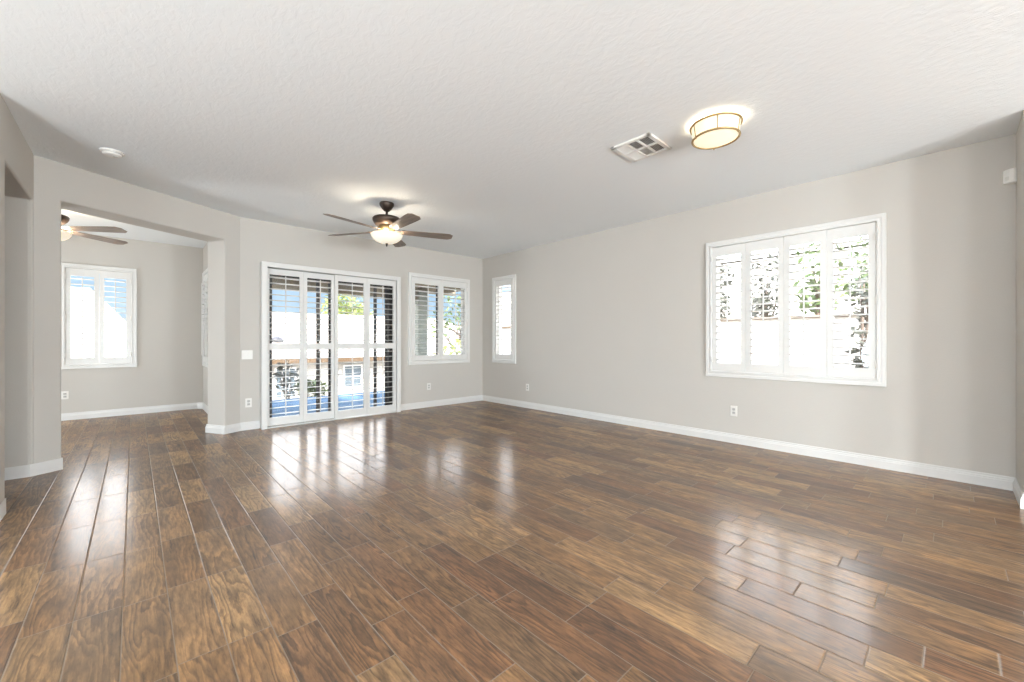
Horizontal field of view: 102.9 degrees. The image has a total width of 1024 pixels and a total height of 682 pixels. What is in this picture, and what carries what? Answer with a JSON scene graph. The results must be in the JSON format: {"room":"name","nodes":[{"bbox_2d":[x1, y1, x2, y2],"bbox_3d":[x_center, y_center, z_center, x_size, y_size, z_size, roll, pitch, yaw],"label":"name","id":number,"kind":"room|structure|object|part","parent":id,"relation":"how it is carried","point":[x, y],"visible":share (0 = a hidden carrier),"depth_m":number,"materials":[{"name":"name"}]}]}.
{"room":"empty living room","nodes":[
{"label":"empty living room","id":0,"kind":"room"},
{"bbox_2d":[5,196,28,467],"bbox_3d":[-4.953,-0.225,2.918,2.096,2.850,0.388,0,0,-43],"label":"wall","id":1,"kind":"structure","parent":0,"point":[16,210],"depth_m":3.40,"materials":[{"name":"beige paint"}]},
{"bbox_2d":[5,458,62,479],"bbox_3d":[-4.867,1.103,2.998,2.132,0.113,0.396,0,0,-43],"label":"baseboard","id":2,"kind":"structure","parent":1,"relation":"attached to","point":[16,472],"depth_m":3.48,"materials":[{"name":"white paint"}]},
{"bbox_2d":[0,93,33,503],"bbox_3d":[0.172,-0.225,-1.231,0.160,2.850,12.760,0,0,-43],"label":"wall","id":3,"kind":"structure","parent":0,"point":[16,156],"depth_m":2.83,"materials":[{"name":"beige paint"}]},
{"bbox_2d":[0,498,5,520],"bbox_3d":[-3.374,1.103,2.602,0.164,0.113,0.171,0,0,-43],"label":"baseboard","id":4,"kind":"structure","parent":3,"relation":"attached to","point":[3,504],"depth_m":2.65,"materials":[{"name":"white paint"}]},
{"bbox_2d":[61,235,202,413],"bbox_3d":[-7.639,-0.225,4.912,6.665,2.850,0.130,0,0,-43],"label":"wall","id":5,"kind":"structure","parent":0,"point":[169,369],"depth_m":6.56,"materials":[{"name":"beige paint"}]},
{"bbox_2d":[61,391,68,398],"bbox_3d":[-6.468,0.785,5.903,0.072,0.116,0.009,0,0,-43],"label":"wall outlet","id":6,"kind":"object","parent":5,"relation":"attached to","point":[64,394],"visible":1,"depth_m":5.90,"materials":[{"name":"white plastic"}]},
{"bbox_2d":[61,262,136,368],"bbox_3d":[-6.209,-0.361,6.139,0.830,1.538,0.114,0,0,-43],"label":"plantation shutter","id":7,"kind":"object","parent":5,"relation":"attached to","point":[99,273],"visible":0.99,"depth_m":6.13,"materials":[{"name":"white paint"}]},
{"bbox_3d":[-6.336,-0.361,6.020,0.344,1.398,0.028,0,0,-43],"label":"shutter panel","id":8,"kind":"part","parent":7,"relation":"part of","materials":[{"name":"white paint"}]},
{"bbox_3d":[-6.302,-0.357,5.984,0.012,1.155,0.012,0,0,-43],"label":"tilt rod","id":9,"kind":"part","parent":7,"relation":"part of","materials":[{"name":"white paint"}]},
{"bbox_3d":[-6.081,-0.361,6.256,0.344,1.398,0.028,0,0,-43],"label":"shutter panel","id":10,"kind":"part","parent":7,"relation":"part of","materials":[{"name":"white paint"}]},
{"bbox_3d":[-6.048,-0.357,6.220,0.012,1.155,0.012,0,0,-43],"label":"tilt rod","id":11,"kind":"part","parent":7,"relation":"part of","materials":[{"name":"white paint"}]},
{"bbox_2d":[61,402,207,420],"bbox_3d":[-6.895,1.103,4.038,6.369,0.113,2.174,0,0,-43],"label":"baseboard","id":12,"kind":"structure","parent":5,"relation":"attached to","point":[200,405],"depth_m":6.38,"materials":[{"name":"white paint"}]},
{"bbox_2d":[34,155,239,463],"bbox_3d":[-3.928,-0.225,4.417,0.310,2.850,1.930,0,0,19],"label":"wall","id":13,"kind":"structure","parent":0,"point":[58,186],"depth_m":4.04,"materials":[{"name":"beige paint"}]},
{"bbox_2d":[203,242,207,405],"bbox_3d":[-4.502,-0.225,6.230,0.130,2.850,2.600,0,0,-43],"label":"wall","id":14,"kind":"structure","parent":0,"point":[205,249],"depth_m":6.75,"materials":[{"name":"beige paint"}]},
{"bbox_2d":[201,268,207,366],"bbox_3d":[-4.775,-0.362,6.420,0.114,1.555,1.210,0,0,-43],"label":"plantation shutter","id":15,"kind":"object","parent":14,"relation":"attached to","point":[204,285],"visible":0.5,"depth_m":6.57,"materials":[{"name":"white paint"}]},
{"bbox_3d":[-5.056,-0.359,6.648,0.012,1.171,0.012,0,0,-43],"label":"tilt rod","id":16,"kind":"part","parent":15,"relation":"part of","materials":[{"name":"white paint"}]},
{"bbox_3d":[-4.812,-0.359,6.386,0.012,1.171,0.012,0,0,-43],"label":"tilt rod","id":17,"kind":"part","parent":15,"relation":"part of","materials":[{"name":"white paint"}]},
{"bbox_3d":[-5.019,-0.362,6.682,0.028,1.415,0.355,0,0,-43],"label":"shutter panel","id":18,"kind":"part","parent":15,"relation":"part of","materials":[{"name":"white paint"}]},
{"bbox_3d":[-4.776,-0.362,6.419,0.028,1.415,0.355,0,0,-43],"label":"shutter panel","id":19,"kind":"part","parent":15,"relation":"part of","materials":[{"name":"white paint"}]},
{"bbox_3d":[-4.569,-0.359,6.123,0.012,1.171,0.012,0,0,-43],"label":"tilt rod","id":20,"kind":"part","parent":15,"relation":"part of","materials":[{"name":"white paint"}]},
{"bbox_2d":[205,421,259,433],"bbox_3d":[-3.586,1.103,5.205,0.532,0.113,0.368,0,0,3],"label":"baseboard","id":21,"kind":"structure","parent":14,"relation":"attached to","point":[217,429],"depth_m":5.13,"materials":[{"name":"white paint"}]},
{"bbox_2d":[240,217,481,422],"bbox_3d":[-2.008,-0.225,6.679,4.190,2.850,0.130,0,0,-43],"label":"wall","id":22,"kind":"structure","parent":0,"point":[260,240],"depth_m":6.29,"materials":[{"name":"beige paint"}]},
{"bbox_2d":[242,350,252,358],"bbox_3d":[-3.423,0.178,5.274,0.120,0.116,0.010,0,0,-43],"label":"light switch","id":23,"kind":"object","parent":22,"relation":"attached to","point":[246,354],"visible":1,"depth_m":5.28,"materials":[{"name":"white plastic"}]},
{"bbox_2d":[245,398,251,407],"bbox_3d":[-3.412,0.800,5.284,0.072,0.116,0.009,0,0,-43],"label":"wall outlet","id":24,"kind":"object","parent":22,"relation":"attached to","point":[248,401],"visible":1,"depth_m":5.28,"materials":[{"name":"white plastic"}]},
{"bbox_2d":[260,261,400,429],"bbox_3d":[-2.565,0.057,5.995,1.961,2.187,0.150,0,0,-43],"label":"plantation shutter","id":25,"kind":"object","parent":22,"relation":"attached to","point":[266,422],"visible":1,"depth_m":5.91,"materials":[{"name":"white paint"}]},
{"bbox_3d":[-3.091,0.082,5.550,0.464,2.093,0.028,0,0,-43],"label":"shutter panel","id":26,"kind":"part","parent":25,"relation":"part of","materials":[{"name":"white paint"}]},
{"bbox_3d":[-3.057,-0.433,5.513,0.012,0.876,0.012,0,0,-43],"label":"tilt rod","id":27,"kind":"part","parent":25,"relation":"part of","materials":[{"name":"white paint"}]},
{"bbox_3d":[-3.057,0.567,5.513,0.012,0.854,0.012,0,0,-43],"label":"tilt rod","id":28,"kind":"part","parent":25,"relation":"part of","materials":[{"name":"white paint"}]},
{"bbox_3d":[-2.765,0.082,5.851,0.420,2.093,0.028,0,0,-43],"label":"shutter panel","id":29,"kind":"part","parent":25,"relation":"part of","materials":[{"name":"white paint"}]},
{"bbox_3d":[-2.731,-0.433,5.815,0.012,0.876,0.012,0,0,-43],"label":"tilt rod","id":30,"kind":"part","parent":25,"relation":"part of","materials":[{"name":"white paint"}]},
{"bbox_3d":[-2.731,0.567,5.815,0.012,0.854,0.012,0,0,-43],"label":"tilt rod","id":31,"kind":"part","parent":25,"relation":"part of","materials":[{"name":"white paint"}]},
{"bbox_3d":[-2.411,0.082,6.111,0.477,2.093,0.028,0,0,-43],"label":"shutter panel","id":32,"kind":"part","parent":25,"relation":"part of","materials":[{"name":"white paint"}]},
{"bbox_3d":[-2.378,-0.428,6.074,0.012,0.862,0.012,0,0,-43],"label":"tilt rod","id":33,"kind":"part","parent":25,"relation":"part of","materials":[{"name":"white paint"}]},
{"bbox_3d":[-2.378,0.567,6.074,0.012,0.854,0.012,0,0,-43],"label":"tilt rod","id":34,"kind":"part","parent":25,"relation":"part of","materials":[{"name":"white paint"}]},
{"bbox_3d":[-2.058,0.082,6.438,0.482,2.093,0.028,0,0,-43],"label":"shutter panel","id":35,"kind":"part","parent":25,"relation":"part of","materials":[{"name":"white paint"}]},
{"bbox_3d":[-2.025,-0.428,6.402,0.012,0.862,0.012,0,0,-43],"label":"tilt rod","id":36,"kind":"part","parent":25,"relation":"part of","materials":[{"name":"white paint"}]},
{"bbox_3d":[-2.025,0.567,6.402,0.012,0.854,0.012,0,0,-43],"label":"tilt rod","id":37,"kind":"part","parent":25,"relation":"part of","materials":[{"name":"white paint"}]},
{"bbox_2d":[270,274,391,425],"bbox_3d":[-2.695,0.085,6.135,1.843,2.130,0.145,0,0,-43],"label":"door","id":38,"kind":"structure","parent":22,"relation":"in","point":[388,328],"depth_m":6.43,"materials":[{"name":"white metal"}]},
{"bbox_3d":[-3.010,0.090,5.837,0.875,2.060,0.025,0,0,-43],"label":"sliding sash","id":39,"kind":"part","parent":38,"relation":"part of","materials":[{"name":"brown metal"}]},
{"bbox_3d":[-2.555,0.090,6.350,0.930,2.060,0.020,0,0,-43],"label":"screen frame","id":40,"kind":"part","parent":38,"relation":"part of","materials":[{"name":"brown metal"}]},
{"bbox_3d":[-2.405,0.090,6.437,0.948,2.060,0.025,0,0,-43],"label":"fixed sash","id":41,"kind":"part","parent":38,"relation":"part of","materials":[{"name":"brown metal"}]},
{"bbox_2d":[401,395,481,410],"bbox_3d":[-1.226,1.103,7.307,1.790,0.113,0.019,0,0,-43],"label":"baseboard","id":42,"kind":"structure","parent":22,"relation":"attached to","point":[425,404],"depth_m":7.25,"materials":[{"name":"white paint"}]},
{"bbox_2d":[436,286,463,359],"bbox_3d":[-1.339,-0.374,7.337,1.155,1.438,0.065,0,0,-43],"label":"window","id":43,"kind":"structure","parent":22,"relation":"in","point":[462,292],"depth_m":7.68,"materials":[{"name":"white plastic"}]},
{"bbox_2d":[408,272,469,364],"bbox_3d":[-1.271,-0.374,7.264,1.275,1.558,0.114,0,0,-43],"label":"plantation shutter","id":44,"kind":"object","parent":43,"relation":"attached to","point":[441,282],"visible":1,"depth_m":7.23,"materials":[{"name":"white paint"}]},
{"bbox_3d":[-1.479,-0.374,7.069,0.566,1.418,0.028,0,0,-43],"label":"shutter panel","id":45,"kind":"part","parent":44,"relation":"part of","materials":[{"name":"white paint"}]},
{"bbox_3d":[-1.446,-0.371,7.033,0.012,1.174,0.012,0,0,-43],"label":"tilt rod","id":46,"kind":"part","parent":44,"relation":"part of","materials":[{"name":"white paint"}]},
{"bbox_3d":[-1.061,-0.374,7.456,0.566,1.418,0.028,0,0,-43],"label":"shutter panel","id":47,"kind":"part","parent":44,"relation":"part of","materials":[{"name":"white paint"}]},
{"bbox_3d":[-1.028,-0.371,7.420,0.012,1.174,0.012,0,0,-43],"label":"tilt rod","id":48,"kind":"part","parent":44,"relation":"part of","materials":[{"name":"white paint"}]},
{"bbox_3d":[-1.339,-0.374,7.337,1.155,1.438,0.065,0,0,-43],"label":"frame","id":49,"kind":"part","parent":43,"relation":"part of","materials":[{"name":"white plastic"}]},
{"bbox_2d":[0,400,1023,681],"bbox_3d":[-0.642,1.210,0.325,10.900,0.120,16.550,0,0,-43],"label":"floor","id":50,"kind":"structure","parent":0,"point":[476,541],"depth_m":2.14,"materials":[{"name":"brown wood"}]},
{"bbox_2d":[0,0,1023,258],"bbox_3d":[-0.642,-1.715,0.325,10.900,0.250,16.550,0,0,-43],"label":"ceiling","id":51,"kind":"structure","parent":0,"point":[496,124],"depth_m":2.65,"materials":[{"name":"white paint"}]},
{"bbox_2d":[61,214,127,244],"bbox_3d":[-5.233,-1.339,4.531,1.408,0.502,1.480,0,0,-43],"label":"ceiling fan","id":52,"kind":"object","parent":51,"relation":"hanging from","point":[65,234],"visible":0.23,"depth_m":4.65,"materials":[{"name":"brown wood"}]},
{"bbox_3d":[-5.188,-1.180,4.572,0.352,0.110,0.352,0,0,-43],"label":"lamp shade","id":53,"kind":"part","parent":52,"relation":"part of","materials":[{"name":"white glass"}]},
{"bbox_3d":[-4.726,-1.268,4.628,0.600,0.006,0.150,0,-11,-7],"label":"blade","id":54,"kind":"part","parent":52,"relation":"part of","materials":[{"name":"brown wood"}]},
{"bbox_3d":[-5.098,-1.268,5.029,0.150,0.006,0.600,-11,-2,11],"label":"blade","id":55,"kind":"part","parent":52,"relation":"part of","materials":[{"name":"brown wood"}]},
{"bbox_2d":[99,147,124,158],"bbox_3d":[-3.361,-1.569,3.429,0.156,0.041,0.156,0,0,-43],"label":"smoke detector","id":56,"kind":"object","parent":51,"relation":"attached to","point":[109,152],"visible":1,"depth_m":3.40,"materials":[{"name":"white plastic"}]},
{"bbox_2d":[323,201,452,246],"bbox_3d":[-1.424,-1.339,4.668,1.477,0.502,1.436,0,0,-43],"label":"ceiling fan","id":57,"kind":"object","parent":51,"relation":"hanging from","point":[386,234],"visible":1,"depth_m":4.62,"materials":[{"name":"brown wood"}]},
{"bbox_3d":[-1.895,-1.268,4.834,0.600,0.006,0.150,0,11,15],"label":"blade","id":58,"kind":"part","parent":57,"relation":"part of","materials":[{"name":"brown wood"}]},
{"bbox_3d":[-1.701,-1.268,4.323,0.150,0.006,0.600,13,7,33],"label":"blade","id":59,"kind":"part","parent":57,"relation":"part of","materials":[{"name":"brown wood"}]},
{"bbox_3d":[-1.446,-1.180,4.712,0.352,0.110,0.352,0,0,-43],"label":"lamp shade","id":60,"kind":"part","parent":57,"relation":"part of","materials":[{"name":"white glass"}]},
{"bbox_3d":[-1.469,-1.268,5.176,0.150,0.006,0.600,-11,1,-3],"label":"blade","id":61,"kind":"part","parent":57,"relation":"part of","materials":[{"name":"brown wood"}]},
{"bbox_3d":[-1.155,-1.268,4.349,0.150,0.006,0.600,14,-9,-38],"label":"blade","id":62,"kind":"part","parent":57,"relation":"part of","materials":[{"name":"brown wood"}]},
{"bbox_3d":[-1.012,-1.268,4.877,0.600,0.006,0.150,0,-11,-21],"label":"blade","id":63,"kind":"part","parent":57,"relation":"part of","materials":[{"name":"brown wood"}]},
{"bbox_2d":[611,132,671,161],"bbox_3d":[1.062,-1.582,3.348,0.363,0.016,0.340,0,0,-43],"label":"ceiling vent","id":64,"kind":"object","parent":51,"relation":"in","point":[646,145],"visible":1,"depth_m":3.33,"materials":[{"name":"white plastic"}]},
{"bbox_2d":[689,112,742,149],"bbox_3d":[1.480,-1.522,2.965,0.352,0.136,0.352,0,0,-43],"label":"ceiling light","id":65,"kind":"object","parent":51,"relation":"attached to","point":[714,131],"visible":1,"depth_m":2.88,"materials":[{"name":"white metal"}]},
{"bbox_2d":[694,129,738,147],"bbox_3d":[1.480,-1.465,2.965,0.296,0.012,0.296,0,0,-43],"label":"diffuser","id":66,"kind":"object","parent":65,"relation":"attached to","point":[706,138],"depth_m":2.94,"materials":[{"name":"white glass"}]},
{"bbox_2d":[482,134,1015,477],"bbox_3d":[1.693,-0.225,5.568,0.130,2.850,6.930,0,0,-43],"label":"wall","id":67,"kind":"structure","parent":0,"point":[612,321],"depth_m":4.04,"materials":[{"name":"beige paint"}]},
{"bbox_2d":[497,286,501,353],"bbox_3d":[-0.074,-0.389,7.516,0.065,1.468,0.517,0,0,-43],"label":"window","id":68,"kind":"structure","parent":67,"relation":"in","point":[498,290],"depth_m":7.67,"materials":[{"name":"white plastic"}]},
{"bbox_2d":[492,274,515,363],"bbox_3d":[-0.146,-0.389,7.448,0.114,1.588,0.637,0,0,-43],"label":"plantation shutter","id":69,"kind":"object","parent":67,"relation":"attached to","point":[509,279],"visible":1,"depth_m":7.41,"materials":[{"name":"white paint"}]},
{"bbox_3d":[-0.184,-0.385,7.414,0.012,1.206,0.012,0,0,-43],"label":"tilt rod","id":70,"kind":"part","parent":69,"relation":"part of","materials":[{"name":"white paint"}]},
{"bbox_3d":[-0.147,-0.389,7.447,0.028,1.448,0.498,0,0,-43],"label":"shutter panel","id":71,"kind":"part","parent":69,"relation":"part of","materials":[{"name":"white paint"}]},
{"bbox_2d":[718,257,719,362],"bbox_3d":[2.900,-0.369,4.305,0.065,1.442,1.449,0,0,-43],"label":"window","id":72,"kind":"structure","parent":67,"relation":"in","point":[718,257],"depth_m":4.80,"materials":[{"name":"white plastic"}]},
{"bbox_2d":[730,406,736,416],"bbox_3d":[2.499,0.789,4.595,0.009,0.116,0.072,0,0,-43],"label":"wall outlet","id":73,"kind":"object","parent":67,"relation":"attached to","point":[733,409],"visible":1,"depth_m":4.60,"materials":[{"name":"white plastic"}]},
{"bbox_2d":[482,395,1014,490],"bbox_3d":[1.641,1.103,5.520,0.019,0.113,6.530,0,0,-43],"label":"baseboard","id":74,"kind":"structure","parent":67,"relation":"attached to","point":[948,473],"depth_m":4.11,"materials":[{"name":"white paint"}]},
{"bbox_2d":[706,213,885,386],"bbox_3d":[2.827,-0.369,4.237,0.114,1.562,1.569,0,0,-43],"label":"plantation shutter","id":75,"kind":"object","parent":67,"relation":"attached to","point":[874,226],"visible":1,"depth_m":4.13,"materials":[{"name":"white paint"}]},
{"bbox_3d":[2.425,-0.365,4.597,0.012,1.181,0.012,0,0,-43],"label":"tilt rod","id":76,"kind":"part","parent":75,"relation":"part of","materials":[{"name":"white paint"}]},
{"bbox_3d":[2.461,-0.369,4.631,0.028,1.422,0.355,0,0,-43],"label":"shutter panel","id":77,"kind":"part","parent":75,"relation":"part of","materials":[{"name":"white paint"}]},
{"bbox_3d":[2.668,-0.365,4.334,0.012,1.181,0.012,0,0,-43],"label":"tilt rod","id":78,"kind":"part","parent":75,"relation":"part of","materials":[{"name":"white paint"}]},
{"bbox_3d":[2.704,-0.369,4.368,0.028,1.422,0.355,0,0,-43],"label":"shutter panel","id":79,"kind":"part","parent":75,"relation":"part of","materials":[{"name":"white paint"}]},
{"bbox_3d":[2.911,-0.365,4.072,0.012,1.181,0.012,0,0,-43],"label":"tilt rod","id":80,"kind":"part","parent":75,"relation":"part of","materials":[{"name":"white paint"}]},
{"bbox_3d":[2.948,-0.369,4.105,0.028,1.422,0.355,0,0,-43],"label":"shutter panel","id":81,"kind":"part","parent":75,"relation":"part of","materials":[{"name":"white paint"}]},
{"bbox_3d":[3.155,-0.365,3.809,0.012,1.181,0.012,0,0,-43],"label":"tilt rod","id":82,"kind":"part","parent":75,"relation":"part of","materials":[{"name":"white paint"}]},
{"bbox_3d":[3.191,-0.369,3.842,0.028,1.422,0.355,0,0,-43],"label":"shutter panel","id":83,"kind":"part","parent":75,"relation":"part of","materials":[{"name":"white paint"}]},
{"bbox_2d":[1003,168,1016,184],"bbox_3d":[3.819,-1.262,3.130,0.065,0.105,0.065,0,0,-42],"label":"sensor","id":84,"kind":"object","parent":67,"relation":"attached to","point":[1010,175],"visible":1,"depth_m":3.11,"materials":[{"name":"white plastic"}]},
{"bbox_2d":[1016,110,1023,492],"bbox_3d":[3.815,-0.225,2.974,0.680,2.850,0.160,0,0,-43],"label":"wall","id":85,"kind":"structure","parent":0,"point":[1020,131],"depth_m":2.92,"materials":[{"name":"beige paint"}]},
{"bbox_2d":[1013,478,1023,508],"bbox_3d":[3.676,1.103,2.962,0.500,0.113,0.019,0,0,-43],"label":"baseboard","id":86,"kind":"structure","parent":85,"relation":"attached to","point":[1019,495],"depth_m":2.90,"materials":[{"name":"white paint"}]},
{"label":"outside","id":87,"kind":"structure","parent":0,"visible":0},
{"bbox_3d":[-26.431,3.800,43.261,140.000,0.500,80.600,0,0,-43],"label":"ground","id":88,"kind":"structure","parent":87,"visible":0},
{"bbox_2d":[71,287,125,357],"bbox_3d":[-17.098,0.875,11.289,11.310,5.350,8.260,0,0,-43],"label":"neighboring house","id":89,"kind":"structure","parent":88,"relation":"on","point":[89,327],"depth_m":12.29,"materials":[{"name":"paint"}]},
{"bbox_2d":[272,359,298,398],"bbox_3d":[-4.847,1.967,8.784,0.505,3.168,0.450,0,0,-14],"label":"leafy bush","id":90,"kind":"object","parent":88,"relation":"on","point":[280,368],"visible":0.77,"depth_m":8.78,"materials":[{"name":"green plant"}]},
{"bbox_2d":[292,378,327,396],"bbox_3d":[-4.568,2.183,9.303,0.822,2.736,0.481,0,0,-19],"label":"leafy bush","id":91,"kind":"object","parent":88,"relation":"on","point":[309,384],"visible":0.38,"depth_m":9.26,"materials":[{"name":"green plant"}]},
{"bbox_2d":[321,294,372,315],"bbox_3d":[-10.795,0.012,26.766,3.386,7.081,2.562,0,0,-43],"label":"leafy tree","id":92,"kind":"object","parent":88,"relation":"on","point":[359,310],"visible":0.32,"depth_m":26.52,"materials":[{"name":"green plant"}]},
{"bbox_2d":[272,312,460,399],"bbox_3d":[-7.517,1.140,20.297,14.210,4.820,10.760,0,0,-43],"label":"neighboring house","id":93,"kind":"structure","parent":88,"relation":"on","point":[311,334],"depth_m":15.41,"materials":[{"name":"paint"}]},
{"bbox_2d":[272,336,283,342],"bbox_3d":[-8.399,0.065,14.574,0.460,0.470,0.453,0,0,-43],"label":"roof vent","id":94,"kind":"object","parent":93,"relation":"attached to","point":[275,337],"depth_m":14.44,"materials":[{"name":"white metal"}]},
{"bbox_3d":[-7.492,1.385,13.499,0.570,0.950,0.030,0,0,-43],"label":"pane","id":95,"kind":"part","parent":93,"relation":"part of","materials":[{"name":"white glass"}]},
{"bbox_3d":[-5.859,1.295,15.011,0.620,0.770,0.030,0,0,-43],"label":"pane","id":96,"kind":"part","parent":93,"relation":"part of","materials":[{"name":"white glass"}]},
{"bbox_2d":[427,293,460,353],"bbox_3d":[-1.764,0.799,15.265,2.803,5.505,1.952,0,0,-31],"label":"leafy tree","id":97,"kind":"object","parent":88,"relation":"on","point":[458,297],"visible":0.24,"depth_m":15.08,"materials":[{"name":"green plant"}]},
{"bbox_2d":[432,339,460,354],"bbox_3d":[-1.619,1.731,13.825,2.438,3.641,1.307,0,0,-43],"label":"leafy bush","id":98,"kind":"object","parent":88,"relation":"on","point":[457,340],"visible":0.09,"depth_m":13.50,"materials":[{"name":"green plant"}]},
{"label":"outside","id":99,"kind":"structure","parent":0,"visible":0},
{"bbox_3d":[17.451,1.450,14.388,34.840,0.400,21.400,0,0,-43],"label":"ground","id":100,"kind":"structure","parent":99,"visible":0},
{"bbox_2d":[502,313,867,367],"bbox_3d":[4.149,0.430,6.705,0.260,1.640,14.200,0,0,-43],"label":"wall","id":101,"kind":"structure","parent":100,"relation":"on","point":[837,319],"depth_m":6.33,"materials":[{"name":"white paint"}]},
{"bbox_2d":[502,244,867,325],"bbox_3d":[8.587,-0.750,13.540,9.060,4.000,20.260,0,0,-43],"label":"neighboring house","id":102,"kind":"structure","parent":100,"relation":"on","point":[841,254],"depth_m":9.29,"materials":[{"name":"white paint"}]},
{"bbox_2d":[720,264,734,318],"bbox_3d":[4.132,-0.230,8.441,0.945,2.964,0.847,0,0,-43],"label":"leafy tree","id":103,"kind":"object","parent":100,"relation":"on","point":[722,315],"visible":0.14,"depth_m":8.32,"materials":[{"name":"green plant"}]},
{"bbox_2d":[752,254,792,316],"bbox_3d":[5.211,-0.270,8.341,0.853,3.044,0.900,0,0,-43],"label":"leafy tree","id":104,"kind":"object","parent":100,"relation":"on","point":[767,285],"visible":0.41,"depth_m":8.29,"materials":[{"name":"green plant"}]},
{"bbox_2d":[793,242,847,314],"bbox_3d":[5.347,-0.331,7.141,0.919,3.166,0.839,0,0,-43],"label":"leafy tree","id":105,"kind":"object","parent":100,"relation":"on","point":[816,304],"visible":0.41,"depth_m":7.10,"materials":[{"name":"green plant"}]},
{"bbox_2d":[842,235,867,310],"bbox_3d":[6.306,-0.423,7.168,0.813,3.350,0.888,0,0,37],"label":"leafy tree","id":106,"kind":"object","parent":100,"relation":"on","point":[845,287],"visible":0.13,"depth_m":7.28,"materials":[{"name":"green plant"}]},
{"bbox_2d":[844,262,867,367],"bbox_3d":[4.690,0.103,5.418,0.530,2.302,0.460,0,0,-43],"label":"climbing shrub","id":107,"kind":"object","parent":100,"relation":"on","point":[863,343],"visible":0.34,"depth_m":5.41,"materials":[{"name":"green plant"}]},
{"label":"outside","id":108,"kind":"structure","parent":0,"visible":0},
{"bbox_2d":[272,391,384,416],"bbox_3d":[-1.677,1.330,9.214,7.940,0.240,3.040,0,0,-43],"label":"floor","id":109,"kind":"structure","parent":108,"point":[379,395],"depth_m":7.90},
{"bbox_2d":[272,276,460,354],"bbox_3d":[-2.341,-0.130,8.599,4.650,2.680,3.000,0,0,-43],"label":"patio cover","id":110,"kind":"object","parent":109,"relation":"on","point":[419,348],"visible":0.21,"depth_m":10.31,"materials":[{"name":"beige paint"}]}
]}

